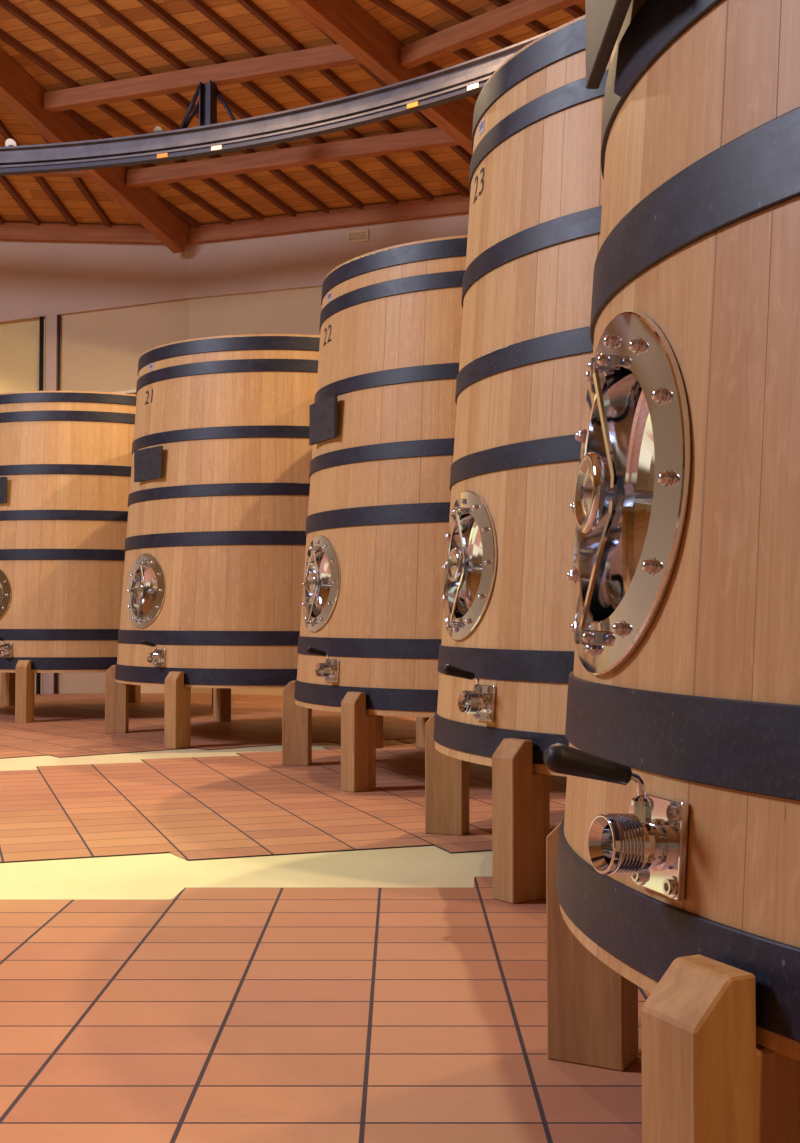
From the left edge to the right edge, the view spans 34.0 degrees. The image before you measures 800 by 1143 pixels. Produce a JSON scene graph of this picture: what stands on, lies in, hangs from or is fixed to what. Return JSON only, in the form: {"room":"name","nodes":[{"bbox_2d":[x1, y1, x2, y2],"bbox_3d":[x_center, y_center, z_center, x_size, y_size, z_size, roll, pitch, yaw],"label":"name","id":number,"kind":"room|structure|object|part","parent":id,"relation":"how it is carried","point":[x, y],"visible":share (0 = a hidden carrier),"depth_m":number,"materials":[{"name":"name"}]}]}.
{"room":"processing plant","nodes":[
{"label":"processing plant","id":0,"kind":"room"},
{"bbox_2d":[0,241,188,693],"bbox_3d":[-4.748,-1.395,15.598,4.449,5.668,0.520,0,-2,-5],"label":"wall","id":1,"kind":"structure","parent":0,"point":[37,279],"depth_m":15.50,"materials":[{"name":"paint"}]},
{"bbox_2d":[36,316,43,693],"bbox_3d":[-4.215,-0.785,15.323,0.052,4.430,0.052,0,-2,0],"label":"downpipe","id":2,"kind":"object","parent":1,"relation":"attached to","point":[41,326],"visible":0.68,"depth_m":15.36,"materials":[{"name":"black metal"}]},
{"bbox_2d":[42,314,57,693],"bbox_3d":[-4.125,-0.798,15.488,0.130,4.468,0.260,0,-2,-5],"label":"trim","id":3,"kind":"structure","parent":1,"relation":"attached to","point":[51,326],"depth_m":15.41,"materials":[{"name":"paint"}]},
{"bbox_2d":[55,315,60,693],"bbox_3d":[-4.026,-0.797,15.392,0.025,4.459,0.026,0,-2,0],"label":"conduit","id":4,"kind":"object","parent":1,"relation":"attached to","point":[59,316],"visible":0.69,"depth_m":15.44,"materials":[{"name":"grey metal"}]},
{"bbox_2d":[111,390,135,393],"bbox_3d":[-3.102,-2.135,15.490,1.096,0.179,0.090,0,-2,-5],"label":"wall ledge","id":5,"kind":"object","parent":1,"relation":"attached to","point":[127,391],"visible":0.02,"depth_m":15.44,"materials":[{"name":"beige paint"}]},
{"bbox_2d":[0,0,584,244],"bbox_3d":[-5.962,-6.822,1.581,29.172,4.900,28.403,0,-2,0],"label":"ceiling","id":6,"kind":"structure","parent":0,"point":[60,44],"depth_m":13.34,"materials":[{"name":"brown wood"}]},
{"bbox_3d":[-4.739,-3.999,15.426,4.423,0.200,0.160,0,-2,-5],"label":"wall plate","id":7,"kind":"part","parent":6,"relation":"part of","materials":[{"name":"brown wood"}]},
{"bbox_2d":[0,48,188,252],"bbox_3d":[-5.356,-5.925,10.137,0.150,3.953,12.308,-1,-2,27],"label":"beam","id":8,"kind":"structure","parent":6,"relation":"attached to","point":[19,90],"depth_m":13.94,"materials":[{"name":"brown wood"}]},
{"bbox_2d":[6,170,88,177],"bbox_3d":[-5.185,-4.418,14.175,3.800,0.170,0.120,0,-2,-5],"label":"purlin","id":9,"kind":"object","parent":8,"relation":"attached to","point":[79,174],"visible":0.02,"depth_m":14.27,"materials":[{"name":"brown wood"}]},
{"bbox_3d":[-0.422,-4.020,14.829,4.508,0.200,0.160,-1,-2,20],"label":"wall plate","id":10,"kind":"part","parent":6,"relation":"part of","materials":[{"name":"brown wood"}]},
{"bbox_2d":[286,0,474,154],"bbox_3d":[-2.839,-5.956,9.207,0.150,3.955,13.206,-2,-3,43],"label":"beam","id":11,"kind":"structure","parent":6,"relation":"attached to","point":[345,22],"depth_m":11.91,"materials":[{"name":"brown wood"}]},
{"bbox_2d":[44,44,360,112],"bbox_3d":[-1.932,-4.797,12.711,3.550,0.170,0.120,-1,-2,20],"label":"purlin","id":12,"kind":"object","parent":11,"relation":"attached to","point":[329,56],"visible":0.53,"depth_m":12.66,"materials":[{"name":"brown wood"}]},
{"bbox_2d":[0,29,552,175],"bbox_3d":[-2.310,-4.420,10.207,16.164,0.683,4.777,-1,-2,25],"label":"rail","id":13,"kind":"object","parent":12,"relation":"hanging from","point":[468,78],"visible":0.77,"depth_m":12.32,"materials":[{"name":"grey metal"}]},
{"bbox_2d":[5,138,16,146],"bbox_3d":[-3.885,-4.269,13.089,0.124,0.116,0.108,0,-2,9],"label":"spotlight","id":14,"kind":"object","parent":13,"relation":"attached to","point":[9,142],"visible":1,"depth_m":13.06,"materials":[{"name":"beige"}]},
{"bbox_2d":[154,126,163,132],"bbox_3d":[-2.339,-4.275,12.714,0.100,0.093,0.087,-1,-2,19],"label":"spotlight","id":15,"kind":"object","parent":13,"relation":"attached to","point":[156,129],"visible":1,"depth_m":12.69,"materials":[{"name":"beige"}]},
{"bbox_3d":[-1.840,-4.466,12.540,0.122,0.432,0.130,-1,-2,22],"label":"hanger post","id":16,"kind":"part","parent":13,"relation":"part of","materials":[{"name":"grey metal"}]},
{"bbox_2d":[127,127,458,187],"bbox_3d":[-1.150,-4.369,13.807,3.939,0.170,0.120,-1,-2,20],"label":"purlin","id":17,"kind":"object","parent":11,"relation":"attached to","point":[432,138],"visible":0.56,"depth_m":13.75,"materials":[{"name":"brown wood"}]},
{"bbox_2d":[401,0,584,68],"bbox_3d":[1.386,-4.803,10.877,3.677,0.170,0.120,-2,-3,43],"label":"purlin","id":18,"kind":"object","parent":6,"relation":"attached to","point":[514,14],"visible":1,"depth_m":11.47,"materials":[{"name":"brown wood"}]},
{"bbox_2d":[0,693,650,1142],"bbox_3d":[-5.980,1.056,1.265,44.200,0.205,44.200,0,-2,0],"label":"floor","id":19,"kind":"structure","parent":0,"point":[215,939],"depth_m":3.49,"materials":[{"name":"tile"}]},
{"bbox_2d":[0,391,212,722],"bbox_3d":[-3.020,-0.108,12.508,2.772,2.879,2.746,-1,-2,29],"label":"wine vat","id":20,"kind":"object","parent":19,"relation":"on","point":[66,456],"visible":0.52,"depth_m":11.38,"materials":[{"name":"brown wood"}]},
{"bbox_3d":[-3.575,0.209,11.515,0.361,0.380,0.070,-1,-2,29],"label":"door","id":21,"kind":"part","parent":20,"relation":"part of","materials":[{"name":"silver metal"}]},
{"bbox_3d":[-3.395,0.680,11.293,0.108,0.122,0.019,-1,-2,18],"label":"mounting plate","id":22,"kind":"part","parent":20,"relation":"part of","materials":[{"name":"silver metal"}]},
{"bbox_3d":[-3.994,1.099,13.380,0.164,0.532,0.102,-2,-3,41],"label":"leg","id":23,"kind":"part","parent":20,"relation":"part of","materials":[{"name":"brown wood"}]},
{"bbox_3d":[-3.213,1.026,11.211,0.102,0.532,0.164,0,-2,9],"label":"leg","id":24,"kind":"part","parent":20,"relation":"part of","materials":[{"name":"brown wood"}]},
{"bbox_3d":[-2.814,1.114,13.817,0.102,0.532,0.164,0,-2,8],"label":"leg","id":25,"kind":"part","parent":20,"relation":"part of","materials":[{"name":"brown wood"}]},
{"bbox_2d":[105,334,382,748],"bbox_3d":[-0.925,-0.186,10.213,2.744,2.880,2.779,2,-3,-40],"label":"wine vat","id":26,"kind":"object","parent":19,"relation":"on","point":[215,548],"visible":0.63,"depth_m":9.13,"materials":[{"name":"brown wood"}]},
{"bbox_3d":[-2.209,0.995,10.214,0.164,0.526,0.102,0,-2,0],"label":"leg","id":27,"kind":"part","parent":26,"relation":"part of","materials":[{"name":"brown wood"}]},
{"bbox_3d":[-1.786,0.140,9.477,0.070,0.380,0.361,2,-3,-40],"label":"door","id":28,"kind":"part","parent":26,"relation":"part of","materials":[{"name":"silver metal"}]},
{"bbox_3d":[-1.690,0.609,9.205,0.108,0.122,0.019,-2,-2,38],"label":"mounting plate","id":29,"kind":"part","parent":26,"relation":"part of","materials":[{"name":"silver metal"}]},
{"bbox_3d":[-1.539,0.956,9.059,0.102,0.526,0.164,-1,-2,29],"label":"leg","id":30,"kind":"part","parent":26,"relation":"part of","materials":[{"name":"brown wood"}]},
{"bbox_3d":[-1.543,1.034,11.352,0.102,0.526,0.164,1,-2,-30],"label":"leg","id":31,"kind":"part","parent":26,"relation":"part of","materials":[{"name":"brown wood"}]},
{"bbox_3d":[-0.200,0.957,9.082,0.102,0.526,0.164,1,-2,-31],"label":"leg","id":32,"kind":"part","parent":26,"relation":"part of","materials":[{"name":"brown wood"}]},
{"bbox_2d":[282,235,467,791],"bbox_3d":[0.625,-0.273,7.838,2.728,2.892,2.803,1,-2,-25],"label":"wine vat","id":33,"kind":"object","parent":19,"relation":"on","point":[382,415],"visible":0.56,"depth_m":6.92,"materials":[{"name":"brown wood"}]},
{"bbox_3d":[-0.629,0.927,8.008,0.164,0.512,0.102,0,-2,8],"label":"leg","id":34,"kind":"part","parent":33,"relation":"part of","materials":[{"name":"brown wood"}]},
{"bbox_3d":[-0.388,0.068,7.356,0.070,0.380,0.361,1,-2,-25],"label":"door","id":35,"kind":"part","parent":33,"relation":"part of","materials":[{"name":"silver metal"}]},
{"bbox_3d":[-0.364,0.536,7.067,0.019,0.122,0.108,1,-2,-36],"label":"mounting plate","id":36,"kind":"part","parent":33,"relation":"part of","materials":[{"name":"silver metal"}]},
{"bbox_3d":[-0.218,0.887,6.849,0.102,0.512,0.164,-2,-3,43],"label":"leg","id":37,"kind":"part","parent":33,"relation":"part of","materials":[{"name":"brown wood"}]},
{"bbox_3d":[0.187,0.962,9.045,0.102,0.512,0.164,1,-2,-22],"label":"leg","id":38,"kind":"part","parent":33,"relation":"part of","materials":[{"name":"brown wood"}]},
{"bbox_2d":[425,15,610,903],"bbox_3d":[1.435,-0.372,5.080,2.803,2.901,2.612,-1,-2,22],"label":"wine vat","id":39,"kind":"object","parent":19,"relation":"on","point":[507,646],"visible":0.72,"depth_m":4.41,"materials":[{"name":"brown wood"}]},
{"bbox_3d":[0.199,0.842,5.504,0.164,0.511,0.102,-1,-2,21],"label":"leg","id":40,"kind":"part","parent":39,"relation":"part of","materials":[{"name":"brown wood"}]},
{"bbox_3d":[0.307,-0.021,4.740,0.070,0.380,0.361,1,-2,-16],"label":"door","id":41,"kind":"part","parent":39,"relation":"part of","materials":[{"name":"silver metal"}]},
{"bbox_3d":[0.263,0.402,4.438,0.029,0.037,0.029,1,-2,-16],"label":"stem","id":42,"kind":"part","parent":39,"relation":"part of","materials":[{"name":"silver metal"}]},
{"bbox_3d":[0.290,0.447,4.451,0.019,0.122,0.108,1,-2,-28],"label":"mounting plate","id":43,"kind":"part","parent":39,"relation":"part of","materials":[{"name":"silver metal"}]},
{"bbox_3d":[0.392,0.799,4.231,0.164,0.511,0.102,2,-2,-38],"label":"leg","id":44,"kind":"part","parent":39,"relation":"part of","materials":[{"name":"brown wood"}]},
{"bbox_2d":[543,0,799,1142],"bbox_3d":[1.566,-0.465,2.127,2.796,2.888,2.611,-1,-2,34],"label":"wine vat","id":45,"kind":"object","parent":19,"relation":"on","point":[673,858],"visible":1,"depth_m":1.67,"materials":[{"name":"brown wood"}]},
{"bbox_3d":[0.397,0.750,2.703,0.164,0.505,0.102,-1,-2,28],"label":"leg","id":46,"kind":"part","parent":45,"relation":"part of","materials":[{"name":"brown wood"}]},
{"bbox_3d":[0.300,0.275,1.682,0.031,0.039,0.012,0,-2,-7],"label":"lever","id":47,"kind":"part","parent":45,"relation":"part of","materials":[{"name":"silver metal"}]},
{"bbox_3d":[0.398,-0.115,1.974,0.070,0.380,0.361,0,-2,-7],"label":"door","id":48,"kind":"part","parent":45,"relation":"part of","materials":[{"name":"silver metal"}]},
{"bbox_3d":[0.308,0.309,1.682,0.029,0.037,0.029,0,-2,-7],"label":"stem","id":49,"kind":"part","parent":45,"relation":"part of","materials":[{"name":"silver metal"}]},
{"bbox_3d":[0.338,0.353,1.690,0.019,0.122,0.108,1,-2,-18],"label":"mounting plate","id":50,"kind":"part","parent":45,"relation":"part of","materials":[{"name":"silver metal"}]},
{"bbox_3d":[0.376,0.709,1.514,0.164,0.505,0.102,1,-2,-26],"label":"leg","id":51,"kind":"part","parent":45,"relation":"part of","materials":[{"name":"brown wood"}]},
{"bbox_2d":[187,214,468,694],"bbox_3d":[-0.332,-1.415,14.984,4.508,5.668,0.520,-1,-2,20],"label":"wall","id":52,"kind":"structure","parent":0,"point":[303,259],"depth_m":15.21,"materials":[{"name":"paint"}]},
{"bbox_2d":[347,229,368,242],"bbox_3d":[-0.475,-3.802,14.830,0.260,0.136,0.022,-1,-2,20],"label":"air vent","id":53,"kind":"object","parent":52,"relation":"in","point":[362,232],"visible":1,"depth_m":14.82,"materials":[{"name":"paint"}]}
]}

